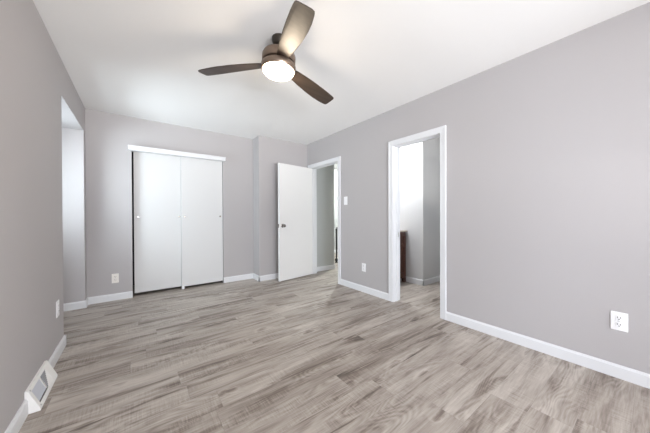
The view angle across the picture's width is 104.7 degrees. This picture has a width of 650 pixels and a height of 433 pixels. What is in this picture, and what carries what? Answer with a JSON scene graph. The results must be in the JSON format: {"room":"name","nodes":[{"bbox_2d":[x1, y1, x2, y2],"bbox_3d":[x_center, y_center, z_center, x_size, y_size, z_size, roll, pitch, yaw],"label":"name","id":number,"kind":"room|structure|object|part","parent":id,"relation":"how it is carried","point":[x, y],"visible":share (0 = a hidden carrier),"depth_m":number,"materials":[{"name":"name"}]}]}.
{"room":"empty bedroom","nodes":[
{"label":"empty bedroom","id":0,"kind":"room"},
{"bbox_2d":[0,0,86,432],"bbox_3d":[-1.077,-0.113,0.492,0.120,2.440,6.721,0,0,-37],"label":"wall","id":1,"kind":"structure","parent":0,"point":[37,91],"depth_m":1.51,"materials":[{"name":"paint"}]},
{"bbox_2d":[24,360,57,413],"bbox_3d":[-1.756,1.039,1.561,0.061,0.128,0.380,0,0,-37],"label":"floor vent","id":2,"kind":"object","parent":1,"relation":"attached to","point":[46,375],"visible":0.98,"depth_m":1.52,"materials":[{"name":"white metal"}]},
{"bbox_3d":[-1.645,1.040,1.413,0.060,0.128,0.010,0,0,-37],"label":"panel","id":3,"kind":"part","parent":2,"relation":"part of","materials":[{"name":"white metal"}]},
{"bbox_2d":[39,370,47,387],"bbox_3d":[-1.791,1.037,1.606,0.042,0.085,0.096,0,0,-37],"label":"grille","id":4,"kind":"object","parent":2,"relation":"attached to","point":[43,374],"depth_m":1.58,"materials":[{"name":"grey metal"}]},
{"bbox_2d":[4,298,87,432],"bbox_3d":[-1.277,1.065,0.338,0.668,0.088,6.467,0,0,-37],"label":"baseboard","id":5,"kind":"structure","parent":1,"relation":"attached to","point":[21,415],"depth_m":1.81,"materials":[{"name":"paint"}]},
{"bbox_2d":[56,300,58,317],"bbox_3d":[-2.099,0.724,1.972,0.010,0.124,0.078,0,0,-37],"label":"wall outlet","id":6,"kind":"object","parent":1,"relation":"attached to","point":[57,302],"visible":1,"depth_m":1.95,"materials":[{"name":"white plastic"}]},
{"bbox_2d":[62,120,70,303],"bbox_3d":[-2.920,-0.012,2.307,0.654,2.231,1.345,0,0,-37],"label":"wall","id":7,"kind":"structure","parent":0,"point":[65,129],"depth_m":2.92,"materials":[{"name":"paint"}]},
{"bbox_2d":[132,152,134,284],"bbox_3d":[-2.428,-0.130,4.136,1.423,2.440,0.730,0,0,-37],"label":"door frame","id":8,"kind":"structure","parent":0,"point":[132,152],"depth_m":4.00,"materials":[{"name":"grey"}]},
{"bbox_2d":[85,109,253,296],"bbox_3d":[-2.152,-0.129,3.811,2.141,2.440,0.120,0,0,-37],"label":"wall","id":9,"kind":"structure","parent":0,"point":[108,136],"depth_m":3.36,"materials":[{"name":"paint"}]},
{"bbox_2d":[112,273,118,282],"bbox_3d":[-2.748,0.810,3.287,0.072,0.122,0.010,0,0,-37],"label":"wall outlet","id":10,"kind":"object","parent":9,"relation":"attached to","point":[115,277],"visible":1,"depth_m":3.29,"materials":[{"name":"white plastic"}]},
{"bbox_2d":[133,151,181,292],"bbox_3d":[-2.389,0.079,3.649,0.618,1.956,0.033,0,0,-37],"label":"door","id":11,"kind":"structure","parent":9,"relation":"in","point":[157,177],"depth_m":3.61,"materials":[{"name":"laminate"}]},
{"bbox_2d":[128,145,225,161],"bbox_3d":[-2.121,-0.921,3.707,1.245,0.062,0.080,0,0,-37],"label":"trim","id":12,"kind":"structure","parent":9,"relation":"attached to","point":[130,147],"depth_m":3.63,"materials":[{"name":"paint"}]},
{"bbox_2d":[87,273,277,304],"bbox_3d":[-1.644,1.044,3.947,3.101,0.088,0.279,0,0,-37],"label":"baseboard","id":13,"kind":"structure","parent":9,"relation":"attached to","point":[123,295],"depth_m":3.38,"materials":[{"name":"paint"}]},
{"bbox_2d":[181,157,222,285],"bbox_3d":[-1.923,0.064,3.946,0.593,1.979,0.033,0,0,-37],"label":"door","id":14,"kind":"structure","parent":9,"relation":"in","point":[201,179],"depth_m":3.92,"materials":[{"name":"laminate"}]},
{"bbox_2d":[253,135,306,275],"bbox_3d":[-0.833,-0.139,4.635,0.960,2.440,0.385,0,0,-37],"label":"wall","id":15,"kind":"structure","parent":0,"point":[268,152],"depth_m":4.32,"materials":[{"name":"paint"}]},
{"bbox_2d":[317,165,337,266],"bbox_3d":[0.829,-0.154,6.058,3.405,2.440,2.900,0,0,-37],"label":"wall","id":16,"kind":"structure","parent":0,"point":[327,177],"depth_m":5.06,"materials":[{"name":"paint"}]},
{"bbox_2d":[317,249,337,271],"bbox_3d":[0.830,1.022,6.087,3.185,0.088,2.660,0,0,-37],"label":"baseboard","id":17,"kind":"structure","parent":16,"relation":"attached to","point":[328,267],"depth_m":5.05,"materials":[{"name":"paint"}]},
{"bbox_2d":[19,252,649,432],"bbox_3d":[0.740,1.136,2.777,7.700,0.100,8.450,0,0,-37],"label":"floor","id":18,"kind":"structure","parent":0,"point":[312,353],"depth_m":1.75,"materials":[{"name":"grey laminate"}]},
{"bbox_2d":[335,227,337,262],"bbox_3d":[0.304,0.671,6.277,0.080,0.790,0.990,0,0,5],"label":"stair railing","id":19,"kind":"object","parent":18,"relation":"on","point":[336,258],"visible":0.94,"depth_m":5.81,"materials":[{"name":"black metal"}]},
{"bbox_2d":[400,230,406,281],"bbox_3d":[0.996,0.653,4.145,0.533,0.847,0.475,0,0,-37],"label":"bathroom vanity","id":20,"kind":"object","parent":18,"relation":"on","point":[402,232],"visible":0.28,"depth_m":4.09,"materials":[{"name":"brown wood"}]},
{"bbox_2d":[33,0,649,169],"bbox_3d":[0.730,-1.404,2.761,7.700,0.100,8.450,0,0,-37],"label":"ceiling","id":21,"kind":"structure","parent":0,"point":[142,59],"depth_m":2.02,"materials":[{"name":"paint"}]},
{"bbox_2d":[198,0,333,103],"bbox_3d":[-0.253,-1.201,1.872,1.092,0.288,1.094,0,0,-37],"label":"ceiling fan","id":22,"kind":"object","parent":21,"relation":"hanging from","point":[277,63],"visible":1,"depth_m":1.80,"materials":[{"name":"brown wood"}]},
{"bbox_3d":[-0.699,-1.138,1.931,0.556,0.043,0.136,0,0,9],"label":"blade","id":23,"kind":"part","parent":22,"relation":"part of","materials":[{"name":"brown wood"}]},
{"bbox_3d":[-0.350,-1.079,1.891,0.234,0.044,0.234,0,0,-37],"label":"light glass","id":24,"kind":"part","parent":22,"relation":"part of","materials":[{"name":"white glass"}]},
{"bbox_3d":[-0.201,-1.124,1.573,0.135,0.067,0.554,0,0,-22],"label":"blade","id":25,"kind":"part","parent":22,"relation":"part of","materials":[{"name":"brown wood"}]},
{"bbox_3d":[-0.136,-1.115,2.170,0.136,0.083,0.552,0,0,40],"label":"blade","id":26,"kind":"part","parent":22,"relation":"part of","materials":[{"name":"brown wood"}]},
{"bbox_2d":[400,137,439,279],"bbox_3d":[1.870,-0.143,3.576,1.855,2.440,2.520,0,0,-37],"label":"wall","id":27,"kind":"structure","parent":0,"point":[419,162],"depth_m":4.05,"materials":[{"name":"paint"}]},
{"bbox_2d":[400,275,439,285],"bbox_3d":[1.803,1.033,3.579,1.735,0.088,2.360,0,0,-37],"label":"baseboard","id":28,"kind":"structure","parent":27,"relation":"attached to","point":[437,278],"depth_m":4.02,"materials":[{"name":"paint"}]},
{"bbox_2d":[307,2,649,373],"bbox_3d":[1.500,-0.135,2.424,0.120,2.440,6.721,0,0,-37],"label":"wall","id":29,"kind":"structure","parent":0,"point":[548,146],"depth_m":2.01,"materials":[{"name":"paint"}]},
{"bbox_2d":[278,163,312,281],"bbox_3d":[-0.502,0.092,4.401,0.165,1.955,0.753,0,0,44],"label":"door","id":30,"kind":"structure","parent":29,"relation":"in","point":[295,260],"depth_m":4.35,"materials":[{"name":"paint"}]},
{"bbox_2d":[308,156,340,283],"bbox_3d":[0.024,0.060,4.395,0.160,2.037,0.929,0,0,-37],"label":"door frame","id":31,"kind":"structure","parent":29,"relation":"attached to","point":[337,160],"depth_m":4.57,"materials":[{"name":"paint"}]},
{"bbox_2d":[362,263,365,271],"bbox_3d":[0.554,0.729,3.588,0.010,0.118,0.075,0,0,-37],"label":"wall outlet","id":32,"kind":"object","parent":29,"relation":"attached to","point":[363,264],"visible":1,"depth_m":3.58,"materials":[{"name":"white plastic"}]},
{"bbox_2d":[388,125,446,319],"bbox_3d":[1.098,0.065,2.962,0.160,2.037,0.745,0,0,-37],"label":"door frame","id":33,"kind":"structure","parent":29,"relation":"attached to","point":[394,146],"depth_m":3.17,"materials":[{"name":"paint"}]},
{"bbox_2d":[341,279,649,388],"bbox_3d":[1.530,1.042,2.285,0.014,0.088,6.216,0,0,-37],"label":"baseboard","id":34,"kind":"structure","parent":29,"relation":"attached to","point":[634,376],"depth_m":1.98,"materials":[{"name":"paint"}]},
{"bbox_2d":[610,311,627,332],"bbox_3d":[1.978,0.706,1.688,0.010,0.124,0.078,0,0,-37],"label":"wall outlet","id":35,"kind":"object","parent":29,"relation":"attached to","point":[618,320],"visible":1,"depth_m":1.69,"materials":[{"name":"white plastic"}]},
{"bbox_2d":[615,322,622,326],"bbox_3d":[1.977,0.728,1.687,0.005,0.033,0.033,0,0,-37],"label":"receptacle","id":36,"kind":"object","parent":35,"relation":"attached to","point":[617,324],"depth_m":1.69,"materials":[{"name":"grey plastic"}]}
]}

